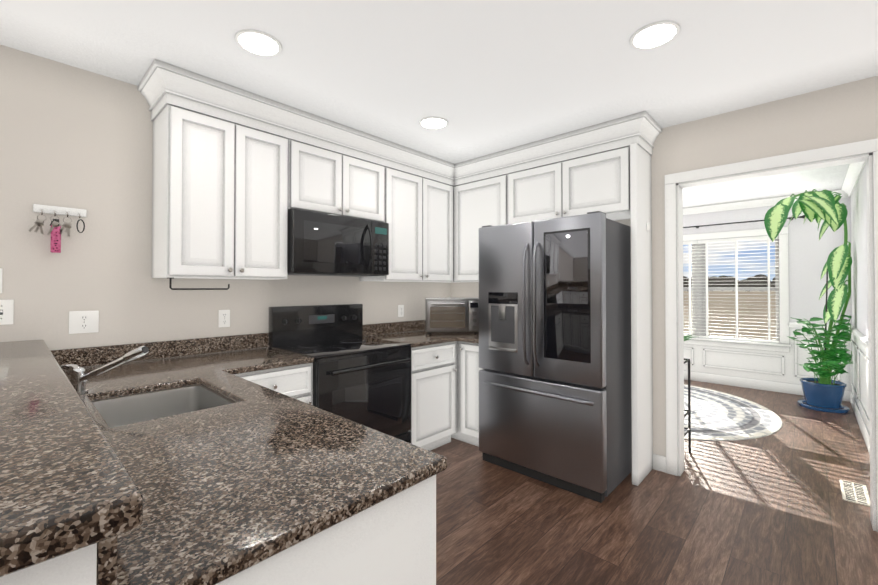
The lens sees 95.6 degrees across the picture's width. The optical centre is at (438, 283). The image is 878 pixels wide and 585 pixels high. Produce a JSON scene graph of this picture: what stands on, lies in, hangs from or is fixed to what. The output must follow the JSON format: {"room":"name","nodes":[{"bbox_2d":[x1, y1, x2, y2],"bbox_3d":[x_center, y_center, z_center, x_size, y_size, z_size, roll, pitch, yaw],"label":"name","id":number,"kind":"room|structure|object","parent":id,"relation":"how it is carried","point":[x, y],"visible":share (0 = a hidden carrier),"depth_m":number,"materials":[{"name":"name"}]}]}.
{"room":"kitchen","nodes":[
{"label":"kitchen","id":0,"kind":"room"},
{"bbox_2d":[0,45,450,349],"bbox_3d":[-2.108,0.101,1.983,0.120,2.500,6.441,-1,-1,43],"label":"wall","id":1,"kind":"structure","parent":0,"point":[74,137],"depth_m":2.17,"materials":[{"name":"paint"}]},
{"bbox_2d":[0,268,2,292],"bbox_3d":[-2.116,-0.015,1.875,0.018,0.120,0.080,-1,-1,43],"label":"light switch","id":2,"kind":"object","parent":1,"relation":"attached to","point":[1,272],"visible":1,"depth_m":1.90,"materials":[{"name":"white plastic"}]},
{"bbox_2d":[0,300,13,324],"bbox_3d":[-2.105,0.135,1.884,0.018,0.120,0.125,-1,-1,43],"label":"double light switch","id":3,"kind":"object","parent":1,"relation":"attached to","point":[6,311],"visible":1,"depth_m":1.91,"materials":[{"name":"white plastic"}]},
{"bbox_2d":[28,204,86,252],"bbox_3d":[-1.944,-0.278,2.034,0.057,0.240,0.217,-1,-1,43],"label":"key rack","id":4,"kind":"object","parent":1,"relation":"attached to","point":[56,230],"visible":0.98,"depth_m":2.02,"materials":[{"name":"white wood"}]},
{"bbox_2d":[69,310,98,333],"bbox_3d":[-1.890,0.203,2.120,0.010,0.118,0.118,-1,-1,43],"label":"electrical outlet","id":5,"kind":"object","parent":1,"relation":"attached to","point":[83,321],"visible":1,"depth_m":2.12,"materials":[{"name":"white plastic"}]},
{"bbox_2d":[50,333,268,366],"bbox_3d":[-1.608,0.391,2.413,0.020,0.099,1.151,-1,-1,43],"label":"backsplash","id":6,"kind":"structure","parent":1,"relation":"attached to","point":[90,356],"depth_m":2.37,"materials":[{"name":"stone"}]},
{"bbox_2d":[152,104,287,279],"bbox_3d":[-1.323,-0.497,2.465,0.379,0.924,0.673,-1,-1,43],"label":"upper cabinet","id":7,"kind":"object","parent":1,"relation":"attached to","point":[219,198],"visible":1,"depth_m":2.30,"materials":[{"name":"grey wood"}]},
{"bbox_2d":[169,278,229,289],"bbox_3d":[-1.412,0.001,2.352,0.024,0.069,0.328,-1,-1,43],"label":"towel bar","id":8,"kind":"object","parent":7,"relation":"attached to","point":[170,283],"visible":1,"depth_m":2.33,"materials":[{"name":"black"}]},
{"bbox_2d":[219,310,229,327],"bbox_3d":[-1.417,0.228,2.630,0.010,0.115,0.070,-1,-1,43],"label":"electrical outlet","id":9,"kind":"object","parent":1,"relation":"attached to","point":[224,318],"visible":1,"depth_m":2.63,"materials":[{"name":"white plastic"}]},
{"bbox_2d":[288,139,383,221],"bbox_3d":[-0.820,-0.721,3.009,0.379,0.464,0.803,-1,-1,43],"label":"upper cabinet","id":10,"kind":"object","parent":1,"relation":"attached to","point":[320,180],"visible":0.75,"depth_m":2.86,"materials":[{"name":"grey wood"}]},
{"bbox_2d":[288,209,388,276],"bbox_3d":[-0.793,-0.276,2.979,0.454,0.423,0.797,-1,-1,43],"label":"microwave","id":11,"kind":"object","parent":10,"relation":"attached to","point":[322,244],"visible":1,"depth_m":2.80,"materials":[{"name":"black"}]},
{"bbox_2d":[363,320,424,335],"bbox_3d":[-0.276,0.406,3.846,0.020,0.099,1.206,-1,-1,43],"label":"backsplash","id":12,"kind":"structure","parent":1,"relation":"attached to","point":[387,328],"depth_m":3.65,"materials":[{"name":"stone"}]},
{"bbox_2d":[398,305,403,316],"bbox_3d":[-0.359,0.255,3.769,0.010,0.115,0.070,-1,-1,43],"label":"electrical outlet","id":13,"kind":"object","parent":1,"relation":"attached to","point":[400,310],"visible":1,"depth_m":3.76,"materials":[{"name":"white plastic"}]},
{"bbox_2d":[360,166,458,282],"bbox_3d":[-0.140,-0.483,3.739,0.379,0.924,1.192,-1,-1,43],"label":"upper cabinet","id":14,"kind":"object","parent":1,"relation":"attached to","point":[419,214],"visible":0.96,"depth_m":3.47,"materials":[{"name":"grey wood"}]},
{"bbox_2d":[138,59,457,185],"bbox_3d":[-0.661,-1.044,3.169,0.402,0.182,2.745,-1,-1,43],"label":"crown molding","id":15,"kind":"structure","parent":14,"relation":"attached to","point":[161,85],"depth_m":2.52,"materials":[{"name":"white wood"}]},
{"bbox_2d":[454,111,661,184],"bbox_3d":[0.893,-1.042,3.328,1.650,0.182,0.402,-1,-1,43],"label":"crown molding","id":16,"kind":"structure","parent":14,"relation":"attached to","point":[640,128],"depth_m":3.04,"materials":[{"name":"white wood"}]},
{"bbox_2d":[0,0,877,207],"bbox_3d":[1.359,-1.187,1.233,6.240,0.060,10.040,-1,-1,43],"label":"ceiling","id":17,"kind":"structure","parent":0,"point":[484,77],"depth_m":2.01,"materials":[{"name":"paint"}]},
{"bbox_2d":[235,29,281,56],"bbox_3d":[-0.860,-1.146,1.901,0.206,0.008,0.206,-1,-1,43],"label":"recessed light","id":18,"kind":"object","parent":17,"relation":"in","point":[258,43],"visible":1,"depth_m":1.89,"materials":[{"name":"white plastic"}]},
{"bbox_2d":[419,117,447,128],"bbox_3d":[-0.037,-1.136,2.816,0.206,0.008,0.206,-1,-1,43],"label":"recessed light","id":19,"kind":"object","parent":17,"relation":"in","point":[433,122],"visible":1,"depth_m":2.80,"materials":[{"name":"white plastic"}]},
{"bbox_2d":[630,20,679,49],"bbox_3d":[0.997,-1.147,1.842,0.206,0.008,0.206,-1,-1,43],"label":"recessed light","id":20,"kind":"object","parent":17,"relation":"in","point":[654,35],"visible":1,"depth_m":1.83,"materials":[{"name":"white plastic"}]},
{"bbox_2d":[431,379,877,584],"bbox_3d":[1.359,1.373,1.206,6.240,0.060,10.040,-1,-1,43],"label":"floor","id":21,"kind":"structure","parent":0,"point":[775,509],"depth_m":2.29,"materials":[{"name":"brown wood"}]},
{"bbox_2d":[0,543,96,584],"bbox_3d":[-1.278,0.829,1.187,2.166,1.027,0.142,-1,-1,43],"label":"wall","id":22,"kind":"structure","parent":21,"relation":"on","point":[78,567],"depth_m":0.48,"materials":[{"name":"white paint"}]},
{"bbox_2d":[0,339,142,576],"bbox_3d":[-1.329,0.291,1.099,2.218,0.045,0.428,-1,-1,43],"label":"countertop","id":23,"kind":"structure","parent":22,"relation":"on","point":[68,484],"depth_m":0.56,"materials":[{"name":"stone"}]},
{"bbox_2d":[233,363,312,404],"bbox_3d":[-1.163,0.915,2.402,0.678,0.881,0.550,-1,-1,43],"label":"base cabinet","id":24,"kind":"object","parent":21,"relation":"on","point":[295,381],"visible":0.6,"depth_m":2.29,"materials":[{"name":"white wood"}]},
{"bbox_2d":[260,347,313,362],"bbox_3d":[-1.151,0.457,2.443,0.648,0.032,0.483,-1,-1,43],"label":"countertop","id":25,"kind":"structure","parent":24,"relation":"on","point":[278,352],"depth_m":2.50,"materials":[{"name":"stone"}]},
{"bbox_2d":[216,475,435,584],"bbox_3d":[-0.512,0.900,1.012,0.808,0.880,0.638,-1,-1,43],"label":"base cabinet","id":26,"kind":"object","parent":21,"relation":"on","point":[391,540],"visible":0.06,"depth_m":0.80,"materials":[{"name":"white wood"}]},
{"bbox_2d":[64,348,446,584],"bbox_3d":[-0.990,0.391,1.493,2.178,0.145,0.690,-1,-1,43],"label":"countertop","id":27,"kind":"structure","parent":26,"relation":"on","point":[254,474],"depth_m":0.92,"materials":[{"name":"stone"}]},
{"bbox_2d":[60,346,148,394],"bbox_3d":[-1.343,0.337,1.586,0.356,0.189,0.244,-1,-1,43],"label":"faucet","id":28,"kind":"object","parent":27,"relation":"on","point":[79,378],"visible":0.88,"depth_m":1.55,"materials":[{"name":"silver metal"}]},
{"bbox_2d":[91,384,235,427],"bbox_3d":[-1.048,0.575,1.518,0.600,0.220,0.450,-1,-1,43],"label":"undermount sink","id":29,"kind":"object","parent":27,"relation":"in","point":[124,410],"visible":0.19,"depth_m":1.70,"materials":[{"name":"silver metal"}]},
{"bbox_2d":[268,304,410,442],"bbox_3d":[-0.689,0.761,2.872,0.732,1.199,0.775,-1,-1,43],"label":"electric range","id":30,"kind":"object","parent":21,"relation":"on","point":[358,377],"visible":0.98,"depth_m":2.80,"materials":[{"name":"black metal"}]},
{"bbox_2d":[409,341,457,450],"bbox_3d":[-0.249,0.925,3.387,0.678,0.881,0.576,-1,-1,43],"label":"base cabinet","id":31,"kind":"object","parent":21,"relation":"on","point":[434,396],"visible":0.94,"depth_m":3.17,"materials":[{"name":"white wood"}]},
{"bbox_2d":[451,341,483,446],"bbox_3d":[0.240,0.929,3.722,0.938,0.881,0.678,-1,-1,43],"label":"base cabinet","id":32,"kind":"object","parent":21,"relation":"on","point":[468,392],"visible":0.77,"depth_m":3.32,"materials":[{"name":"white wood"}]},
{"bbox_2d":[363,330,478,347],"bbox_3d":[0.061,0.469,3.533,0.941,0.032,1.206,-1,-1,43],"label":"countertop","id":33,"kind":"structure","parent":32,"relation":"on","point":[418,338],"depth_m":3.36,"materials":[{"name":"stone"}]},
{"bbox_2d":[425,297,478,333],"bbox_3d":[0.124,0.292,3.714,0.500,0.325,0.399,0,-1,-2],"label":"toaster oven","id":34,"kind":"object","parent":33,"relation":"on","point":[451,314],"visible":0.94,"depth_m":3.56,"materials":[{"name":"silver metal"}]},
{"bbox_2d":[479,211,631,502],"bbox_3d":[0.880,0.456,3.007,0.950,1.812,0.807,-1,-1,43],"label":"refrigerator","id":35,"kind":"object","parent":21,"relation":"on","point":[555,350],"visible":0.98,"depth_m":2.68,"materials":[{"name":"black metal"}]},
{"bbox_2d":[630,143,652,485],"bbox_3d":[1.448,0.203,2.826,0.051,2.315,0.358,-1,-1,43],"label":"panel","id":36,"kind":"object","parent":21,"relation":"on","point":[641,313],"visible":1,"depth_m":2.75,"materials":[{"name":"white wood"}]},
{"bbox_2d":[684,334,698,452],"bbox_3d":[1.828,0.861,3.200,0.420,1.006,0.350,-1,-1,43],"label":"metal stand","id":37,"kind":"object","parent":21,"relation":"on","point":[686,338],"visible":0.1,"depth_m":3.22,"materials":[{"name":"black metal"}]},
{"bbox_2d":[684,384,782,440],"bbox_3d":[2.433,1.374,4.685,2.440,0.012,2.440,-1,-1,43],"label":"round rug","id":38,"kind":"object","parent":21,"relation":"on","point":[718,416],"visible":0.4,"depth_m":4.03,"materials":[{"name":"white fabric"}]},
{"bbox_2d":[764,189,852,412],"bbox_3d":[4.006,0.190,4.220,1.309,2.369,0.515,0,-1,-32],"label":"potted plant","id":39,"kind":"object","parent":21,"relation":"on","point":[823,391],"visible":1,"depth_m":4.28,"materials":[{"name":"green plant"}]},
{"bbox_2d":[840,479,869,506],"bbox_3d":[2.705,1.355,2.590,0.125,0.005,0.360,-1,-1,43],"label":"floor vent","id":40,"kind":"object","parent":21,"relation":"in","point":[853,492],"visible":0.96,"depth_m":2.58,"materials":[{"name":"beige metal"}]},
{"bbox_2d":[451,76,877,456],"bbox_3d":[2.366,0.104,2.304,6.240,2.500,0.120,-1,-1,43],"label":"wall","id":41,"kind":"structure","parent":0,"point":[845,113],"depth_m":2.62,"materials":[{"name":"paint"}]},
{"bbox_2d":[454,174,507,281],"bbox_3d":[0.464,-0.483,3.733,0.612,0.924,0.379,-1,-1,43],"label":"upper cabinet","id":42,"kind":"object","parent":41,"relation":"attached to","point":[479,204],"visible":0.4,"depth_m":3.66,"materials":[{"name":"white wood"}]},
{"bbox_2d":[508,146,630,223],"bbox_3d":[1.055,-0.724,3.187,0.998,0.454,0.379,-1,-1,43],"label":"upper cabinet","id":43,"kind":"object","parent":41,"relation":"attached to","point":[588,183],"visible":0.79,"depth_m":3.01,"materials":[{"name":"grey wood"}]},
{"bbox_2d":[653,454,665,472],"bbox_3d":[0.178,1.274,-0.153,6.120,0.110,6.440,-1,-1,43],"label":"baseboard","id":44,"kind":"structure","parent":41,"relation":"attached to","point":[659,462],"depth_m":2.90,"materials":[{"name":"white wood"}]},
{"bbox_2d":[665,138,877,531],"bbox_3d":[2.089,0.282,2.559,1.095,2.150,0.160,-1,-1,43],"label":"trim","id":45,"kind":"structure","parent":41,"relation":"attached to","point":[836,155],"depth_m":2.62,"materials":[{"name":"white wood"}]},
{"bbox_2d":[683,197,850,343],"bbox_3d":[3.708,0.141,5.807,3.200,2.500,0.120,-1,-1,43],"label":"wall","id":46,"kind":"structure","parent":0,"point":[809,251],"depth_m":4.97,"materials":[{"name":"paint"}]},
{"bbox_2d":[683,227,790,351],"bbox_3d":[3.742,0.076,5.741,2.000,1.590,0.168,-1,-1,43],"label":"double window","id":47,"kind":"structure","parent":46,"relation":"in","point":[782,308],"depth_m":5.37,"materials":[{"name":"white glass"}]},
{"bbox_2d":[683,241,697,336],"bbox_3d":[3.411,0.073,6.037,0.880,1.393,0.055,-1,-1,43],"label":"window blinds","id":48,"kind":"object","parent":47,"relation":"attached to","point":[688,243],"visible":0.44,"depth_m":5.79,"materials":[{"name":"white plastic"}]},
{"bbox_2d":[698,235,778,342],"bbox_3d":[4.061,0.067,5.433,0.880,1.393,0.055,-1,-1,43],"label":"window blinds","id":49,"kind":"object","parent":47,"relation":"attached to","point":[736,267],"visible":0.96,"depth_m":5.41,"materials":[{"name":"white plastic"}]},
{"bbox_2d":[683,215,804,227],"bbox_3d":[3.685,-0.820,5.689,2.303,0.044,0.094,-1,-1,43],"label":"curtain rod","id":50,"kind":"object","parent":46,"relation":"attached to","point":[803,216],"visible":0.42,"depth_m":5.37,"materials":[{"name":"black"}]},
{"bbox_2d":[683,189,838,394],"bbox_3d":[3.608,0.141,5.765,3.110,2.500,0.075,-1,-1,43],"label":"trim","id":51,"kind":"structure","parent":46,"relation":"attached to","point":[779,371],"depth_m":5.28,"materials":[{"name":"white wood"}]},
{"bbox_2d":[850,163,867,338],"bbox_3d":[3.781,0.117,3.446,0.120,2.500,3.480,-1,-1,43],"label":"wall","id":52,"kind":"structure","parent":0,"point":[859,265],"depth_m":3.85,"materials":[{"name":"paint"}]},
{"bbox_2d":[839,161,869,454],"bbox_3d":[3.663,0.117,3.474,0.090,2.500,3.360,-1,-1,43],"label":"trim","id":53,"kind":"structure","parent":52,"relation":"attached to","point":[856,392],"depth_m":3.89,"materials":[{"name":"white wood"}]},
{"label":"outside","id":54,"kind":"structure","parent":0,"visible":0},
{"bbox_2d":[683,290,775,338],"bbox_3d":[145.292,3.429,156.313,520.000,0.869,413.140,-1,-1,43],"label":"ground","id":55,"kind":"structure","parent":54,"point":[725,302],"depth_m":26.36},
{"bbox_2d":[683,274,774,291],"bbox_3d":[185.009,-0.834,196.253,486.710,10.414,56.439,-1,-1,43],"label":"tree","id":56,"kind":"object","parent":55,"relation":"on","point":[751,282],"depth_m":212.17,"materials":[{"name":"brown"}]}
]}

